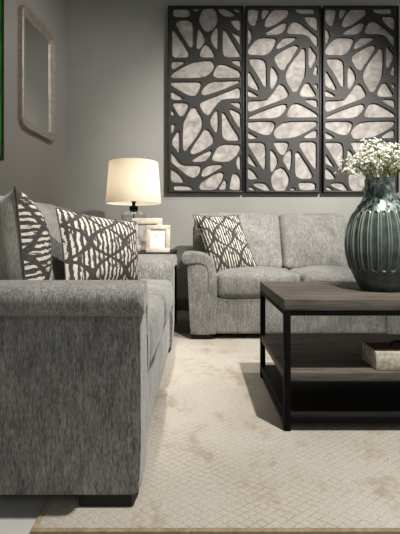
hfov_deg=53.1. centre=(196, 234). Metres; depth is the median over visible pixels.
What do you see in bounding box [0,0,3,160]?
framed painting
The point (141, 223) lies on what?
picture frame
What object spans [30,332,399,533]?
area rug
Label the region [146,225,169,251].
picture frame
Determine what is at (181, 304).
baseboard
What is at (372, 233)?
ceramic vase
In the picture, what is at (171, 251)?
end table
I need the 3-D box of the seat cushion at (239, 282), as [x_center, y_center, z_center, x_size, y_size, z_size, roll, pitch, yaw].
[0.419,0.345,2.972,0.574,0.224,0.596,0,0,0]
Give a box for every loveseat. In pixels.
[0,196,176,505]
[181,212,399,338]
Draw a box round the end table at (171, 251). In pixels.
[137,250,176,321]
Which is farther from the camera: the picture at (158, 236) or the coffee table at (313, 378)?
the picture at (158, 236)
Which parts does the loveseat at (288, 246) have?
leg, arm, arm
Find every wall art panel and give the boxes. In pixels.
[168,6,242,192]
[245,6,320,192]
[321,6,398,192]
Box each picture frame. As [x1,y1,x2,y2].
[132,218,161,250]
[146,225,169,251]
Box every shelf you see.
[261,334,399,380]
[261,365,399,417]
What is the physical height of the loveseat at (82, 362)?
0.887 m
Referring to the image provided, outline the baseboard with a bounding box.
[177,300,188,309]
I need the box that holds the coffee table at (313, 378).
[260,281,399,430]
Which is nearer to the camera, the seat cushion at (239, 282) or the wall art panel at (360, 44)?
the seat cushion at (239, 282)
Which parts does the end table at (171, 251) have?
leg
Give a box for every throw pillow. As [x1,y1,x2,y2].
[0,186,51,279]
[55,207,139,279]
[193,215,256,273]
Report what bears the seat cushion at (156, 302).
on the loveseat at (82, 362)
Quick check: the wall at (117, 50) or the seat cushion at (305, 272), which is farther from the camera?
the wall at (117, 50)
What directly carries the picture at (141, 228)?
attached to the picture frame at (141, 223)
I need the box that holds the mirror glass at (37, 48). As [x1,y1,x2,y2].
[25,17,49,132]
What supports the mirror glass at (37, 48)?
attached to the wall mirror at (36, 43)
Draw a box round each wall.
[0,0,66,208]
[67,0,399,299]
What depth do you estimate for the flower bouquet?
1.65 m
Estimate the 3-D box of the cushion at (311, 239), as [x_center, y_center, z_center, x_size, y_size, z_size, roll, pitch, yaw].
[0.927,0.051,3.228,0.544,0.462,0.342,0,0,0]
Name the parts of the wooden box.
lid, handle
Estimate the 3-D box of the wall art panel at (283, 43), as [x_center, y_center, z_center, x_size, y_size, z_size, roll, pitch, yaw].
[0.809,-1.272,3.769,0.706,1.748,0.058,0,0,0]
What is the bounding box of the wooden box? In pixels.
[362,340,399,369]
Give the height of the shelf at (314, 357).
0.033 m
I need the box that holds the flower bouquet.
[334,137,399,178]
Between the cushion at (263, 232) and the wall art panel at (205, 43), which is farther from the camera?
the wall art panel at (205, 43)
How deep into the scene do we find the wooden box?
1.48 m
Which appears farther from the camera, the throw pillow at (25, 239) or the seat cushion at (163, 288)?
the seat cushion at (163, 288)
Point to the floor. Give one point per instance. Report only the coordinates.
(18, 513)
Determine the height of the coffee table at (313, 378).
0.475 m
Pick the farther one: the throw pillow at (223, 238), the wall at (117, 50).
the wall at (117, 50)
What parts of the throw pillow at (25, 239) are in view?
panel, panel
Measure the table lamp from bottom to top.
0.685 m
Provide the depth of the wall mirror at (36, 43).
3.15 m
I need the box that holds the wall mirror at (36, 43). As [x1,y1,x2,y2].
[18,5,55,140]
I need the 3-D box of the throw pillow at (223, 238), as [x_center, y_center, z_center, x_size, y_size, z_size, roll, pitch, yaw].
[0.213,0.075,3.004,0.471,0.465,0.209,0,0,-11]
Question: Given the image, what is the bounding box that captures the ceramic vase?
[344,177,399,291]
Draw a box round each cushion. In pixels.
[33,202,70,279]
[140,279,172,323]
[148,295,163,364]
[193,212,281,267]
[217,266,299,297]
[278,213,348,268]
[288,265,355,280]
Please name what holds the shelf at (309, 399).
attached to the coffee table at (313, 378)
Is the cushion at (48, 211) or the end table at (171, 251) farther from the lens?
the end table at (171, 251)
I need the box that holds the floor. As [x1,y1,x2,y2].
[0,310,189,533]
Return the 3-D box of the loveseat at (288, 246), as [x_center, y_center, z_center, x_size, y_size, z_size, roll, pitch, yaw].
[0.705,0.264,3.122,1.632,0.900,0.896,0,0,0]
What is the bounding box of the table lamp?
[106,158,160,220]
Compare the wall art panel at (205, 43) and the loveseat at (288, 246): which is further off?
the wall art panel at (205, 43)
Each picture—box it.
[137,224,155,245]
[151,229,165,247]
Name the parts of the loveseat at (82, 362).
arm, leg, arm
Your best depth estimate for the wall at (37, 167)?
3.21 m
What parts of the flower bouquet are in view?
stem, stem, stem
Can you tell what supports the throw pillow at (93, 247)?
on the loveseat at (82, 362)
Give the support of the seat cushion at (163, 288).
on the loveseat at (82, 362)

